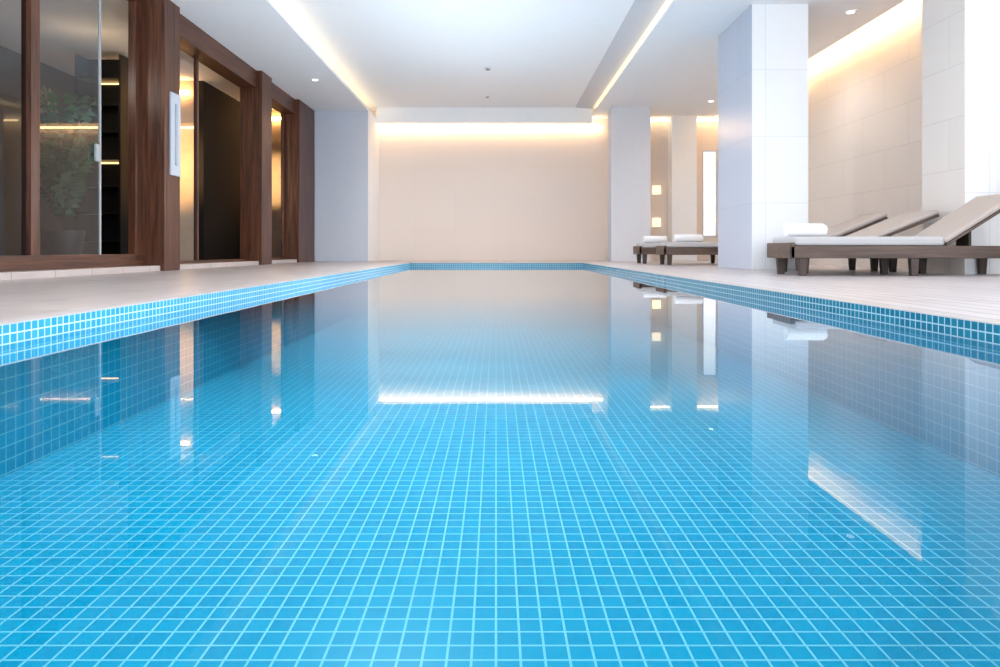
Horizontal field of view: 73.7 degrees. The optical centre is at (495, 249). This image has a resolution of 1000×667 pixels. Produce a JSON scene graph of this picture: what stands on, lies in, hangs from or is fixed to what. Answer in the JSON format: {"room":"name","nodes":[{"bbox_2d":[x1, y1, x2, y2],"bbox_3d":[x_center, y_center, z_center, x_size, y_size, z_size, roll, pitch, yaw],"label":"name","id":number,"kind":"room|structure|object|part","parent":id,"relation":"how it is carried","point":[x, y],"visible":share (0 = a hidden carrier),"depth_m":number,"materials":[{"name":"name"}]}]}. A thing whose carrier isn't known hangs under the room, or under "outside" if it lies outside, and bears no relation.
{"room":"spa","nodes":[
{"label":"spa","id":0,"kind":"room"},
{"bbox_2d":[0,46,280,259],"bbox_3d":[-6.460,-1.549,9.550,3.480,3.502,15.500,0,0,0],"label":"wall","id":1,"kind":"structure","parent":0,"point":[219,112],"depth_m":13.00,"materials":[{"name":"paint"}]},
{"bbox_2d":[180,90,189,93],"bbox_3d":[-6.250,-3.058,12.930,0.600,0.060,0.060,0,0,0],"label":"light strip","id":2,"kind":"object","parent":1,"relation":"attached to","point":[181,91],"visible":0.36,"depth_m":12.90,"materials":[{"name":"white"}]},
{"bbox_2d":[0,0,375,122],"bbox_3d":[-6.015,-3.500,7.150,5.970,0.400,20.300,0,0,0],"label":"ceiling","id":3,"kind":"structure","parent":0,"point":[257,32],"depth_m":10.46,"materials":[{"name":"white paint"}]},
{"bbox_2d":[271,0,634,110],"bbox_3d":[-0.800,-3.650,7.150,5.600,0.100,20.300,0,0,0],"label":"ceiling","id":4,"kind":"structure","parent":0,"point":[389,53],"depth_m":11.74,"materials":[{"name":"white paint"}]},
{"bbox_2d":[376,107,591,123],"bbox_3d":[-0.300,-3.410,16.940,5.460,0.380,0.180,0,0,0],"label":"ceiling","id":5,"kind":"structure","parent":0,"point":[384,115],"depth_m":16.85,"materials":[{"name":"white paint"}]},
{"bbox_2d":[0,341,999,666],"bbox_3d":[0.020,0.588,6.400,3.640,0.484,15.200,0,0,0],"label":"swimming pool","id":6,"kind":"object","parent":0,"point":[531,503],"visible":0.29,"depth_m":2.11,"materials":[{"name":"liquid"}]},
{"bbox_2d":[0,266,999,363],"bbox_3d":[0.020,0.346,6.400,3.640,0.001,15.200,0,0,0],"label":"pool water","id":7,"kind":"object","parent":6,"relation":"in","point":[412,303],"visible":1,"depth_m":3.18,"materials":[{"name":"blue liquid"}]},
{"bbox_2d":[0,263,999,344],"bbox_3d":[0.020,0.312,6.400,3.840,0.075,15.400,0,0,0],"label":"tile band","id":8,"kind":"object","parent":6,"relation":"attached to","point":[17,332],"visible":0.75,"depth_m":3.50,"materials":[{"name":"blue tile"}]},
{"bbox_2d":[0,260,999,319],"bbox_3d":[0.695,0.422,7.150,10.890,0.300,20.300,0,0,0],"label":"floor","id":9,"kind":"structure","parent":0,"point":[976,295],"depth_m":5.26,"materials":[{"name":"beige tile"}]},
{"bbox_2d":[0,259,296,280],"bbox_3d":[-4.630,0.237,8.900,0.540,0.070,13.800,0,0,0],"label":"step","id":10,"kind":"structure","parent":9,"relation":"on","point":[36,274],"depth_m":7.45,"materials":[{"name":"beige stone"}]},
{"bbox_2d":[0,0,144,271],"bbox_3d":[-4.630,-1.534,5.330,0.160,3.532,6.660,0,0,0],"label":"window","id":11,"kind":"structure","parent":10,"relation":"on","point":[30,259],"depth_m":7.10,"materials":[{"name":"brown wood"}]},
{"bbox_3d":[-4.626,-1.128,7.735,0.032,0.200,0.070,0,0,0],"label":"lock plate","id":12,"kind":"part","parent":11,"relation":"part of","materials":[{"name":"grey metal"}]},
{"bbox_2d":[180,14,256,263],"bbox_3d":[-4.555,-1.549,10.670,0.310,3.502,3.180,0,0,0],"label":"door","id":13,"kind":"structure","parent":10,"relation":"on","point":[196,43],"depth_m":10.32,"materials":[{"name":"brown wood"}]},
{"bbox_2d":[272,83,294,259],"bbox_3d":[-4.555,-1.549,13.700,0.310,3.502,1.800,0,0,0],"label":"door frame","id":14,"kind":"structure","parent":10,"relation":"on","point":[283,103],"depth_m":14.46,"materials":[{"name":"brown wood"}]},
{"bbox_2d":[142,0,180,270],"bbox_3d":[-4.482,-1.514,8.870,0.455,3.572,0.420,0,0,0],"label":"pier","id":15,"kind":"object","parent":9,"relation":"on","point":[161,98],"visible":0.91,"depth_m":8.66,"materials":[{"name":"brown wood"}]},
{"bbox_3d":[-4.287,-1.538,8.910,0.029,1.100,0.260,0,0,0],"label":"handle plate","id":16,"kind":"part","parent":15,"relation":"part of","materials":[{"name":"silver metal"}]},
{"bbox_2d":[240,71,271,264],"bbox_3d":[-4.505,-1.514,12.530,0.410,3.572,0.540,0,0,0],"label":"pier","id":17,"kind":"object","parent":9,"relation":"on","point":[255,103],"visible":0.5,"depth_m":12.26,"materials":[{"name":"brown wood"}]},
{"bbox_2d":[284,99,313,261],"bbox_3d":[-4.505,-1.514,15.195,0.410,3.572,1.190,0,0,0],"label":"pier","id":18,"kind":"object","parent":9,"relation":"on","point":[299,126],"visible":0.74,"depth_m":14.60,"materials":[{"name":"brown wood"}]},
{"bbox_2d":[315,111,378,260],"bbox_3d":[-3.665,-1.514,16.550,1.270,3.572,1.500,0,0,0],"label":"column","id":19,"kind":"structure","parent":9,"relation":"on","point":[346,142],"depth_m":15.80,"materials":[{"name":"white paint"}]},
{"bbox_2d":[0,263,999,325],"bbox_3d":[0.020,0.273,6.400,3.840,0.005,15.400,0,0,0],"label":"coping","id":20,"kind":"object","parent":9,"relation":"on","point":[85,310],"visible":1,"depth_m":3.43,"materials":[{"name":"grey stone"}]},
{"bbox_2d":[608,107,649,260],"bbox_3d":[3.195,-1.564,16.050,0.930,3.672,0.500,0,0,0],"label":"column","id":21,"kind":"structure","parent":9,"relation":"on","point":[628,127],"depth_m":15.80,"materials":[{"name":"white paint"}]},
{"bbox_2d":[633,243,714,263],"bbox_3d":[3.830,0.066,13.550,1.960,0.412,0.628,0,0,0],"label":"sun lounger","id":22,"kind":"object","parent":9,"relation":"on","point":[644,249],"visible":0.22,"depth_m":13.26,"materials":[{"name":"beige wood"}]},
{"bbox_3d":[2.960,0.165,13.815,0.094,0.215,0.060,0,0,0],"label":"leg","id":23,"kind":"part","parent":22,"relation":"part of","materials":[{"name":"brown wood"}]},
{"bbox_3d":[2.960,0.165,13.285,0.094,0.215,0.060,0,0,0],"label":"leg","id":24,"kind":"part","parent":22,"relation":"part of","materials":[{"name":"brown wood"}]},
{"bbox_3d":[3.810,0.004,13.550,1.920,0.165,0.620,0,0,0],"label":"frame","id":25,"kind":"part","parent":22,"relation":"part of","materials":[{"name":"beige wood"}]},
{"bbox_3d":[3.380,-0.092,13.550,0.960,0.095,0.596,0,0,0],"label":"mattress","id":26,"kind":"part","parent":22,"relation":"part of","materials":[{"name":"grey fabric"}]},
{"bbox_2d":[643,236,666,242],"bbox_3d":[3.220,-0.217,13.504,0.460,0.139,0.134,0,0,0],"label":"rolled towel","id":27,"kind":"object","parent":22,"relation":"on","point":[646,239],"visible":0.98,"depth_m":13.45,"materials":[{"name":"white fabric"}]},
{"bbox_3d":[4.490,0.165,13.815,0.094,0.215,0.060,0,0,0],"label":"leg","id":28,"kind":"part","parent":22,"relation":"part of","materials":[{"name":"brown wood"}]},
{"bbox_2d":[656,242,717,264],"bbox_3d":[3.980,0.066,12.220,1.960,0.412,0.628,0,0,0],"label":"sun lounger","id":29,"kind":"object","parent":9,"relation":"on","point":[669,249],"visible":0.44,"depth_m":11.92,"materials":[{"name":"beige wood"}]},
{"bbox_3d":[3.110,0.165,12.485,0.094,0.215,0.060,0,0,0],"label":"leg","id":30,"kind":"part","parent":29,"relation":"part of","materials":[{"name":"brown wood"}]},
{"bbox_3d":[3.110,0.165,11.955,0.094,0.215,0.060,0,0,0],"label":"leg","id":31,"kind":"part","parent":29,"relation":"part of","materials":[{"name":"brown wood"}]},
{"bbox_3d":[3.960,0.004,12.220,1.920,0.165,0.620,0,0,0],"label":"frame","id":32,"kind":"part","parent":29,"relation":"part of","materials":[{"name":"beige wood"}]},
{"bbox_2d":[674,234,702,241],"bbox_3d":[3.500,-0.217,12.124,0.500,0.139,0.134,0,0,0],"label":"rolled towel","id":33,"kind":"object","parent":29,"relation":"on","point":[677,237],"visible":1,"depth_m":12.07,"materials":[{"name":"white fabric"}]},
{"bbox_3d":[3.530,-0.092,12.220,0.960,0.095,0.596,0,0,0],"label":"mattress","id":34,"kind":"part","parent":29,"relation":"part of","materials":[{"name":"grey fabric"}]},
{"bbox_2d":[718,4,807,269],"bbox_3d":[3.920,-1.564,9.905,0.780,3.672,1.410,0,0,0],"label":"column","id":35,"kind":"structure","parent":9,"relation":"on","point":[763,53],"depth_m":9.20,"materials":[{"name":"white tile"}]},
{"bbox_2d":[795,213,887,270],"bbox_3d":[4.390,-0.103,8.800,1.300,0.750,0.628,0,0,0],"label":"sun lounger","id":36,"kind":"object","parent":9,"relation":"on","point":[859,222],"visible":0.44,"depth_m":8.53,"materials":[{"name":"beige fabric"}]},
{"bbox_2d":[809,213,886,236],"bbox_3d":[4.555,-0.278,8.800,0.870,0.401,0.628,0,0,0],"label":"cushion","id":37,"kind":"object","parent":36,"relation":"on","point":[859,222],"depth_m":8.52,"materials":[{"name":"grey fabric"}]},
{"bbox_3d":[4.840,0.165,9.065,0.094,0.215,0.060,0,0,0],"label":"leg","id":38,"kind":"part","parent":36,"relation":"part of","materials":[{"name":"brown wood"}]},
{"bbox_3d":[4.563,-0.235,8.800,0.854,0.382,0.620,0,0,0],"label":"backrest","id":39,"kind":"part","parent":36,"relation":"part of","materials":[{"name":"beige fabric"}]},
{"bbox_3d":[4.840,0.165,8.535,0.094,0.215,0.060,0,0,0],"label":"leg","id":40,"kind":"part","parent":36,"relation":"part of","materials":[{"name":"brown wood"}]},
{"bbox_2d":[785,210,938,273],"bbox_3d":[4.300,-0.096,8.020,1.720,0.736,0.668,0,0,0],"label":"sun lounger","id":41,"kind":"object","parent":9,"relation":"on","point":[899,223],"visible":0.33,"depth_m":7.78,"materials":[{"name":"beige fabric"}]},
{"bbox_3d":[3.580,0.165,8.305,0.094,0.215,0.060,0,0,0],"label":"leg","id":42,"kind":"part","parent":41,"relation":"part of","materials":[{"name":"brown wood"}]},
{"bbox_2d":[845,210,938,236],"bbox_3d":[4.679,-0.270,8.020,0.876,0.387,0.668,0,0,0],"label":"cushion","id":43,"kind":"object","parent":41,"relation":"on","point":[899,223],"depth_m":7.78,"materials":[{"name":"grey fabric"}]},
{"bbox_3d":[4.940,0.165,8.305,0.094,0.215,0.060,0,0,0],"label":"leg","id":44,"kind":"part","parent":41,"relation":"part of","materials":[{"name":"brown wood"}]},
{"bbox_3d":[4.686,-0.227,8.020,0.860,0.367,0.660,0,0,0],"label":"backrest","id":45,"kind":"part","parent":41,"relation":"part of","materials":[{"name":"beige fabric"}]},
{"bbox_3d":[4.940,0.165,7.735,0.094,0.215,0.060,0,0,0],"label":"leg","id":46,"kind":"part","parent":41,"relation":"part of","materials":[{"name":"brown wood"}]},
{"bbox_2d":[767,194,999,275],"bbox_3d":[4.320,-0.166,7.230,2.520,0.875,0.628,0,0,0],"label":"sun lounger","id":47,"kind":"object","parent":9,"relation":"on","point":[957,226],"visible":0.99,"depth_m":6.93,"materials":[{"name":"beige wood"}]},
{"bbox_3d":[3.200,0.165,7.495,0.094,0.215,0.060,0,0,0],"label":"leg","id":48,"kind":"part","parent":47,"relation":"part of","materials":[{"name":"brown wood"}]},
{"bbox_3d":[3.200,0.165,6.965,0.094,0.215,0.060,0,0,0],"label":"leg","id":49,"kind":"part","parent":47,"relation":"part of","materials":[{"name":"brown wood"}]},
{"bbox_2d":[783,224,827,235],"bbox_3d":[3.340,-0.217,7.204,0.420,0.139,0.134,0,0,0],"label":"rolled towel","id":50,"kind":"object","parent":47,"relation":"on","point":[789,229],"visible":1,"depth_m":7.15,"materials":[{"name":"white fabric"}]},
{"bbox_3d":[3.890,-0.092,7.230,1.560,0.095,0.596,0,0,0],"label":"mattress","id":51,"kind":"part","parent":47,"relation":"part of","materials":[{"name":"grey fabric"}]},
{"bbox_3d":[4.320,0.004,7.230,2.520,0.165,0.620,0,0,0],"label":"frame","id":52,"kind":"part","parent":47,"relation":"part of","materials":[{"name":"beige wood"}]},
{"bbox_3d":[4.360,0.165,7.495,0.094,0.215,0.060,0,0,0],"label":"leg","id":53,"kind":"part","parent":47,"relation":"part of","materials":[{"name":"brown wood"}]},
{"bbox_3d":[4.360,0.165,6.965,0.094,0.215,0.060,0,0,0],"label":"leg","id":54,"kind":"part","parent":47,"relation":"part of","materials":[{"name":"brown wood"}]},
{"bbox_2d":[913,194,999,242],"bbox_3d":[5.055,-0.340,7.230,0.809,0.527,0.628,0,0,0],"label":"cushion","id":55,"kind":"object","parent":47,"relation":"on","point":[957,226],"depth_m":7.13,"materials":[{"name":"grey fabric"}]},
{"bbox_3d":[5.069,-0.299,7.230,0.791,0.508,0.620,0,0,0],"label":"backrest","id":56,"kind":"part","parent":47,"relation":"part of","materials":[{"name":"beige fabric"}]},
{"bbox_3d":[5.460,0.165,7.495,0.094,0.215,0.060,0,0,0],"label":"leg","id":57,"kind":"part","parent":47,"relation":"part of","materials":[{"name":"brown wood"}]},
{"bbox_2d":[314,111,717,259],"bbox_3d":[-1.430,-1.639,17.400,15.140,4.422,0.200,0,0,0],"label":"wall","id":58,"kind":"structure","parent":0,"point":[445,194],"depth_m":17.30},
{"bbox_2d":[379,126,602,128],"bbox_3d":[-0.125,-3.155,17.185,5.750,0.050,0.050,0,0,0],"label":"light","id":59,"kind":"object","parent":58,"relation":"attached to","point":[380,127],"visible":1,"depth_m":17.16,"materials":[{"name":"white"}]},
{"bbox_2d":[652,218,660,227],"bbox_3d":[4.140,-0.708,17.230,0.200,0.260,0.140,0,0,0],"label":"wall lamp","id":60,"kind":"object","parent":58,"relation":"attached to","point":[656,222],"visible":1,"depth_m":17.16,"materials":[{"name":"glass"}]},
{"bbox_2d":[652,185,660,194],"bbox_3d":[4.140,-1.548,17.230,0.200,0.260,0.140,0,0,0],"label":"wall lamp","id":61,"kind":"object","parent":58,"relation":"attached to","point":[656,189],"visible":1,"depth_m":17.16,"materials":[{"name":"metal"}]},
{"bbox_2d":[668,116,696,260],"bbox_3d":[4.775,-1.744,17.100,0.630,4.032,0.400,0,0,0],"label":"pilaster","id":62,"kind":"object","parent":58,"relation":"attached to","point":[682,130],"visible":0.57,"depth_m":16.90,"materials":[{"name":"white paint"}]},
{"bbox_2d":[650,119,717,120],"bbox_3d":[4.470,-3.340,17.160,2.940,0.040,0.040,0,0,0],"label":"light","id":63,"kind":"object","parent":58,"relation":"attached to","point":[650,119],"visible":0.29,"depth_m":17.14,"materials":[{"name":"white"}]},
{"bbox_2d":[703,150,716,236],"bbox_3d":[5.540,-1.463,17.340,0.360,2.230,0.120,0,0,0],"label":"window","id":64,"kind":"structure","parent":58,"relation":"in","point":[709,156],"depth_m":17.33,"materials":[{"name":"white glass"}]},
{"bbox_2d":[576,0,904,118],"bbox_3d":[4.065,-3.660,7.150,4.150,0.520,20.300,0,0,0],"label":"ceiling","id":65,"kind":"structure","parent":0,"point":[662,57],"depth_m":11.38,"materials":[{"name":"white paint"}]},
{"bbox_2d":[844,9,856,13],"bbox_3d":[5.050,-3.391,9.500,0.167,0.018,0.167,0,0,0],"label":"recessed light","id":66,"kind":"object","parent":65,"relation":"in","point":[850,11],"visible":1,"depth_m":9.47,"materials":[{"name":"white paint"}]},
{"bbox_2d":[808,0,921,268],"bbox_3d":[6.040,-1.634,11.450,0.200,4.412,11.700,0,0,0],"label":"wall","id":67,"kind":"structure","parent":0,"point":[865,89],"depth_m":10.64,"materials":[{"name":"beige tile"}]},
{"bbox_2d":[922,0,999,273],"bbox_3d":[5.620,-1.744,7.920,0.640,4.032,0.760,0,0,0],"label":"column","id":68,"kind":"structure","parent":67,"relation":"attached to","point":[961,38],"depth_m":7.64,"materials":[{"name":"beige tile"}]},
{"bbox_3d":[-6.950,0.387,9.650,4.100,0.370,15.300,0,0,0],"label":"floor","id":69,"kind":"structure","parent":0,"visible":0},
{"bbox_2d":[40,85,97,254],"bbox_3d":[-5.453,-0.933,8.401,0.885,2.271,0.792,0,0,41],"label":"potted tree","id":70,"kind":"object","parent":69,"relation":"on","point":[66,185],"visible":0.96,"depth_m":8.29,"materials":[{"name":"green plant"}]},
{"bbox_2d":[41,230,85,254],"bbox_3d":[-5.460,-0.023,8.420,0.477,0.450,0.477,0,0,0],"label":"pot","id":71,"kind":"object","parent":70,"relation":"attached to","point":[55,242],"depth_m":8.25,"materials":[{"name":"grey ceramic"}]},
{"bbox_2d":[75,54,127,254],"bbox_3d":[-6.600,-1.523,11.225,0.760,3.450,0.350,0,0,0],"label":"shelving unit","id":72,"kind":"object","parent":69,"relation":"on","point":[114,72],"visible":0.58,"depth_m":11.37,"materials":[{"name":"black wood"}]},
{"bbox_3d":[-6.600,-2.863,11.210,0.700,0.030,0.320,0,0,0],"label":"shelf","id":73,"kind":"part","parent":72,"relation":"part of","materials":[{"name":"black plastic"}]},
{"bbox_3d":[-6.600,-2.413,11.210,0.700,0.030,0.320,0,0,0],"label":"shelf","id":74,"kind":"part","parent":72,"relation":"part of","materials":[{"name":"black wood"}]},
{"bbox_3d":[-6.600,-0.613,11.210,0.700,0.030,0.320,0,0,0],"label":"shelf","id":75,"kind":"part","parent":72,"relation":"part of","materials":[{"name":"black plastic"}]},
{"bbox_3d":[-6.600,-1.963,11.210,0.700,0.030,0.320,0,0,0],"label":"shelf","id":76,"kind":"part","parent":72,"relation":"part of","materials":[{"name":"black plastic"}]},
{"bbox_3d":[-6.600,-0.163,11.210,0.700,0.030,0.320,0,0,0],"label":"shelf","id":77,"kind":"part","parent":72,"relation":"part of","materials":[{"name":"black plastic"}]},
{"bbox_3d":[-6.600,-1.063,11.210,0.700,0.030,0.320,0,0,0],"label":"shelf","id":78,"kind":"part","parent":72,"relation":"part of","materials":[{"name":"black plastic"}]},
{"bbox_3d":[-6.600,-1.513,11.210,0.700,0.030,0.320,0,0,0],"label":"shelf","id":79,"kind":"part","parent":72,"relation":"part of","materials":[{"name":"black plastic"}]}
]}

